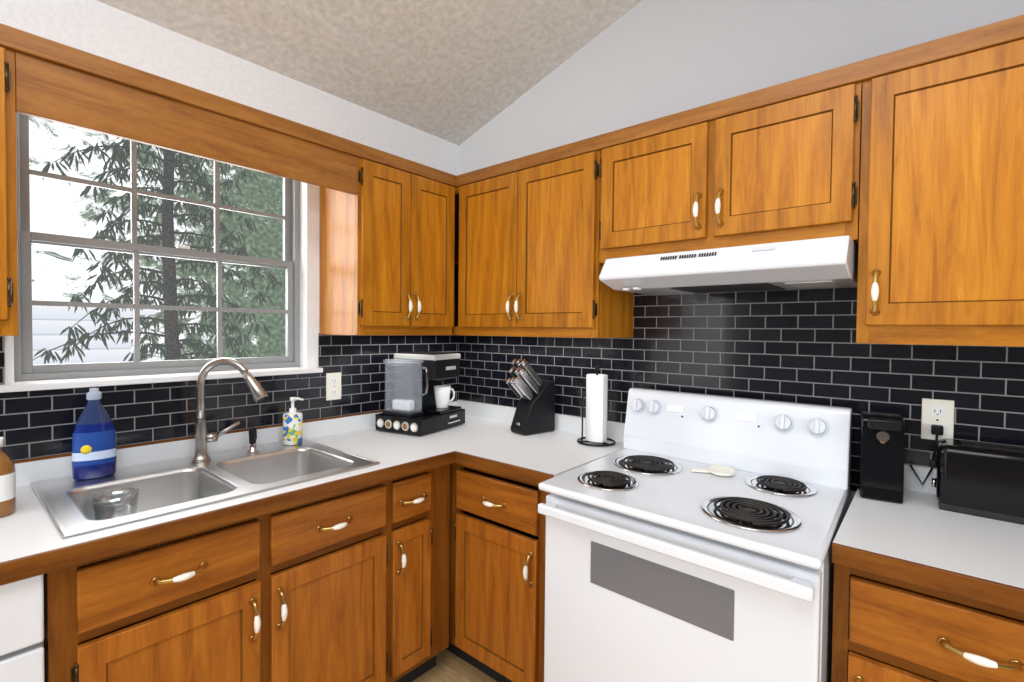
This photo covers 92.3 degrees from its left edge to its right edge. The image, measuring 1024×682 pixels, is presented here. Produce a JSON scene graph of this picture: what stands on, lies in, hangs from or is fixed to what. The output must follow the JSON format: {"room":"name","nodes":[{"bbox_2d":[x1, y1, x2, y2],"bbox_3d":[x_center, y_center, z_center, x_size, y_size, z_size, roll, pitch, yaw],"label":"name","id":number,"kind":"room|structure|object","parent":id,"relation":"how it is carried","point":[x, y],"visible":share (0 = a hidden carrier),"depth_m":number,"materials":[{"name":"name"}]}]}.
{"room":"kitchen","nodes":[
{"label":"kitchen","id":0,"kind":"room"},
{"bbox_2d":[0,0,458,460],"bbox_3d":[-2.005,0.100,0.974,0.156,2.495,5.350,2,2,40],"label":"wall","id":1,"kind":"structure","parent":0,"point":[38,423],"depth_m":1.91,"materials":[{"name":"paint"}]},
{"bbox_2d":[0,46,17,335],"bbox_3d":[-1.605,-0.372,1.037,0.362,0.720,0.774,2,2,40],"label":"upper cabinet","id":2,"kind":"object","parent":1,"relation":"attached to","point":[8,264],"visible":1,"depth_m":1.24,"materials":[{"name":"brown wood"}]},
{"bbox_2d":[15,52,357,194],"bbox_3d":[-0.948,-0.664,1.625,0.020,0.149,0.977,2,2,40],"label":"window valance","id":3,"kind":"object","parent":2,"relation":"attached to","point":[50,91],"visible":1,"depth_m":1.49,"materials":[{"name":"brown wood"}]},
{"bbox_2d":[0,23,455,187],"bbox_3d":[-1.019,-0.763,1.521,0.026,0.053,2.280,2,2,40],"label":"trim","id":4,"kind":"structure","parent":2,"relation":"on","point":[11,38],"depth_m":1.53,"materials":[{"name":"brown wood"}]},
{"bbox_2d":[0,113,322,392],"bbox_3d":[-1.220,-0.323,1.846,0.175,0.932,0.997,2,2,40],"label":"window","id":5,"kind":"structure","parent":1,"relation":"in","point":[25,369],"depth_m":1.76,"materials":[{"name":"grey plastic"}]},
{"bbox_2d":[326,372,340,400],"bbox_3d":[-0.815,0.207,2.251,0.008,0.124,0.074,2,2,40],"label":"electrical outlet","id":6,"kind":"object","parent":1,"relation":"attached to","point":[333,386],"visible":1,"depth_m":2.25,"materials":[{"name":"beige plastic"}]},
{"bbox_2d":[319,158,454,334],"bbox_3d":[-0.552,-0.389,2.276,0.362,0.720,0.521,2,2,40],"label":"upper cabinet","id":7,"kind":"object","parent":1,"relation":"attached to","point":[386,247],"visible":0.98,"depth_m":2.13,"materials":[{"name":"brown wood"}]},
{"bbox_2d":[97,0,641,144],"bbox_3d":[0.003,-1.907,-0.858,5.500,1.832,5.500,2,2,40],"label":"ceiling","id":8,"kind":"structure","parent":0,"point":[458,72],"depth_m":2.06,"materials":[{"name":"beige paint"}]},
{"bbox_2d":[412,649,497,681],"bbox_3d":[-0.030,1.431,-0.784,5.500,0.050,5.500,2,2,40],"label":"floor","id":9,"kind":"structure","parent":0,"point":[450,667],"depth_m":1.99,"materials":[{"name":"brown wood"}]},
{"bbox_2d":[0,574,44,681],"bbox_3d":[-1.427,0.920,1.029,0.642,0.866,0.604,2,2,40],"label":"dishwasher","id":10,"kind":"object","parent":9,"relation":"on","point":[21,630],"visible":0.6,"depth_m":1.03,"materials":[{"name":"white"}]},
{"bbox_2d":[44,464,449,681],"bbox_3d":[-0.848,0.909,1.711,0.681,0.869,1.178,2,2,40],"label":"base cabinet","id":11,"kind":"object","parent":9,"relation":"on","point":[352,586],"visible":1,"depth_m":1.44,"materials":[{"name":"brown wood"}]},
{"bbox_2d":[0,412,514,585],"bbox_3d":[-0.847,0.418,1.696,0.683,0.119,2.442,2,2,40],"label":"countertop","id":12,"kind":"structure","parent":11,"relation":"on","point":[34,542],"depth_m":1.48,"materials":[{"name":"laminate"}]},
{"bbox_2d":[0,437,15,517],"bbox_3d":[-1.301,0.340,1.236,0.077,0.196,0.077,2,2,40],"label":"bottle","id":13,"kind":"object","parent":12,"relation":"on","point":[7,487],"visible":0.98,"depth_m":1.24,"materials":[{"name":"brown plastic"}]},
{"bbox_2d":[30,439,379,563],"bbox_3d":[-0.958,0.563,1.614,0.577,0.272,0.838,2,2,40],"label":"sink","id":14,"kind":"object","parent":12,"relation":"in","point":[172,485],"visible":0.44,"depth_m":1.58,"materials":[{"name":"silver metal"}]},
{"bbox_2d":[72,388,116,480],"bbox_3d":[-1.302,0.286,1.534,0.061,0.279,0.106,2,2,40],"label":"dish soap bottle","id":15,"kind":"object","parent":14,"relation":"on","point":[94,454],"visible":1,"depth_m":1.52,"materials":[{"name":"blue plastic"}]},
{"bbox_2d":[92,487,138,519],"bbox_3d":[-1.146,0.510,1.425,0.107,0.140,0.107,2,2,40],"label":"glass bowl","id":16,"kind":"object","parent":14,"relation":"in","point":[110,515],"visible":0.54,"depth_m":1.42,"materials":[{"name":"clear glass"}]},
{"bbox_2d":[190,358,267,461],"bbox_3d":[-1.000,0.241,1.737,0.225,0.365,0.187,2,2,40],"label":"faucet","id":17,"kind":"object","parent":14,"relation":"on","point":[202,437],"visible":1,"depth_m":1.73,"materials":[{"name":"silver metal"}]},
{"bbox_2d":[246,428,258,452],"bbox_3d":[-0.985,0.376,1.873,0.051,0.090,0.042,2,2,40],"label":"sprayer","id":18,"kind":"object","parent":14,"relation":"on","point":[252,440],"visible":1,"depth_m":1.86,"materials":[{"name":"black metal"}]},
{"bbox_2d":[283,397,303,445],"bbox_3d":[-0.894,0.323,2.006,0.074,0.191,0.074,2,2,40],"label":"soap dispenser","id":19,"kind":"object","parent":14,"relation":"on","point":[292,426],"visible":1,"depth_m":1.98,"materials":[{"name":"paint"}]},
{"bbox_2d":[375,351,464,435],"bbox_3d":[-0.435,0.240,2.391,0.278,0.364,0.362,1,1,29],"label":"coffee maker","id":20,"kind":"object","parent":12,"relation":"on","point":[418,376],"visible":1,"depth_m":2.32,"materials":[{"name":"black plastic"}]},
{"bbox_2d":[434,385,454,407],"bbox_3d":[-0.333,0.274,2.421,0.084,0.105,0.111,2,2,40],"label":"mug","id":21,"kind":"object","parent":20,"relation":"on","point":[442,395],"visible":0.98,"depth_m":2.38,"materials":[{"name":"white ceramic"}]},
{"bbox_2d":[370,400,515,419],"bbox_3d":[-0.274,0.406,2.399,0.480,0.115,0.627,2,2,40],"label":"countertop","id":22,"kind":"structure","parent":11,"relation":"on","point":[472,409],"depth_m":2.69,"materials":[{"name":"laminate"}]},
{"bbox_2d":[446,463,550,681],"bbox_3d":[-0.104,0.904,2.238,1.133,0.869,0.661,2,2,40],"label":"base cabinet","id":23,"kind":"object","parent":9,"relation":"on","point":[497,576],"visible":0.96,"depth_m":1.82,"materials":[{"name":"brown wood"}]},
{"bbox_2d":[456,414,624,484],"bbox_3d":[0.168,0.421,2.015,0.450,0.119,0.640,2,2,40],"label":"countertop","id":24,"kind":"structure","parent":23,"relation":"on","point":[491,446],"depth_m":1.99,"materials":[{"name":"laminate"}]},
{"bbox_2d":[506,358,554,434],"bbox_3d":[0.081,0.254,2.304,0.241,0.348,0.110,0,2,-38],"label":"knife block","id":25,"kind":"object","parent":24,"relation":"on","point":[535,393],"visible":1,"depth_m":2.27,"materials":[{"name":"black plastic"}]},
{"bbox_2d":[577,365,615,446],"bbox_3d":[0.362,0.268,2.102,0.165,0.332,0.165,2,2,40],"label":"paper towel holder","id":26,"kind":"object","parent":24,"relation":"on","point":[596,403],"visible":1,"depth_m":2.06,"materials":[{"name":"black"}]},
{"bbox_2d":[538,388,851,681],"bbox_3d":[0.563,0.783,1.537,0.775,1.156,0.717,2,2,40],"label":"stove","id":27,"kind":"object","parent":9,"relation":"on","point":[664,562],"visible":1,"depth_m":1.37,"materials":[{"name":"white metal"}]},
{"bbox_2d":[691,465,735,476],"bbox_3d":[0.679,0.433,1.650,0.136,0.014,0.102,2,2,40],"label":"spoon rest","id":28,"kind":"object","parent":27,"relation":"on","point":[722,470],"visible":1,"depth_m":1.65,"materials":[{"name":"white ceramic"}]},
{"bbox_2d":[831,563,1023,681],"bbox_3d":[1.296,0.944,1.049,0.975,0.869,0.661,2,2,40],"label":"base cabinet","id":29,"kind":"object","parent":9,"relation":"on","point":[886,629],"visible":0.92,"depth_m":1.04,"materials":[{"name":"brown wood"}]},
{"bbox_2d":[832,463,1023,612],"bbox_3d":[1.307,0.453,1.047,0.976,0.119,0.640,2,2,40],"label":"countertop","id":30,"kind":"structure","parent":29,"relation":"on","point":[918,536],"depth_m":1.11,"materials":[{"name":"laminate"}]},
{"bbox_2d":[857,411,904,503],"bbox_3d":[1.087,0.336,1.452,0.100,0.240,0.147,1,1,32],"label":"can opener","id":31,"kind":"object","parent":30,"relation":"on","point":[881,441],"visible":1,"depth_m":1.41,"materials":[{"name":"black plastic"}]},
{"bbox_2d":[929,438,1023,524],"bbox_3d":[1.312,0.372,1.308,0.310,0.180,0.148,2,2,40],"label":"toaster","id":32,"kind":"object","parent":30,"relation":"on","point":[981,479],"visible":1,"depth_m":1.29,"materials":[{"name":"black metal"}]},
{"bbox_2d":[457,0,1023,508],"bbox_3d":[1.664,-0.689,1.254,5.350,4.133,0.156,2,2,40],"label":"wall","id":33,"kind":"structure","parent":0,"point":[643,60],"depth_m":1.85,"materials":[{"name":"paint"}]},
{"bbox_2d":[452,150,633,337],"bbox_3d":[-0.006,-0.385,2.345,1.104,0.720,0.362,2,2,40],"label":"upper cabinet","id":34,"kind":"object","parent":33,"relation":"attached to","point":[526,253],"visible":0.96,"depth_m":2.08,"materials":[{"name":"brown wood"}]},
{"bbox_2d":[599,82,862,263],"bbox_3d":[0.729,-0.508,1.718,0.818,0.432,0.362,2,2,40],"label":"upper cabinet","id":35,"kind":"object","parent":33,"relation":"attached to","point":[789,170],"visible":0.96,"depth_m":1.55,"materials":[{"name":"brown wood"}]},
{"bbox_2d":[599,235,857,295],"bbox_3d":[0.726,-0.232,1.667,0.726,0.114,0.446,2,2,40],"label":"range hood","id":36,"kind":"object","parent":35,"relation":"attached to","point":[825,263],"visible":1,"depth_m":1.49,"materials":[{"name":"white metal"}]},
{"bbox_2d":[909,398,953,484],"bbox_3d":[1.262,0.306,1.481,0.100,0.261,0.038,2,2,40],"label":"electrical outlet","id":37,"kind":"object","parent":33,"relation":"attached to","point":[937,420],"visible":1,"depth_m":1.48,"materials":[{"name":"white plastic"}]},
{"bbox_2d":[856,39,1023,346],"bbox_3d":[1.411,-0.344,1.140,0.973,0.720,0.362,2,2,40],"label":"upper cabinet","id":38,"kind":"object","parent":33,"relation":"attached to","point":[941,238],"visible":1,"depth_m":1.24,"materials":[{"name":"brown wood"}]},
{"bbox_2d":[456,15,1023,187],"bbox_3d":[0.712,-0.747,1.566,2.607,0.053,0.027,2,2,40],"label":"trim","id":39,"kind":"structure","parent":38,"relation":"on","point":[918,55],"depth_m":1.46,"materials":[{"name":"brown wood"}]},
{"label":"outside","id":40,"kind":"structure","parent":0,"visible":0},
{"bbox_2d":[29,116,285,361],"bbox_3d":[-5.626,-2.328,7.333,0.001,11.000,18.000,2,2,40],"label":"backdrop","id":41,"kind":"structure","parent":40,"point":[58,207],"depth_m":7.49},
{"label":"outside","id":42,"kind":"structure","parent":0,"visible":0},
{"bbox_2d":[32,305,155,364],"bbox_3d":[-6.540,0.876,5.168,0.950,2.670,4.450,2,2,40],"label":"house","id":43,"kind":"structure","parent":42,"point":[50,324],"depth_m":6.08,"materials":[{"name":"white"}]},
{"bbox_2d":[33,137,282,363],"bbox_3d":[-3.727,-1.017,5.423,1.181,6.501,2.619,2,2,40],"label":"tree","id":44,"kind":"object","parent":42,"point":[173,329],"depth_m":5.25,"materials":[{"name":"green plant"}]}
]}

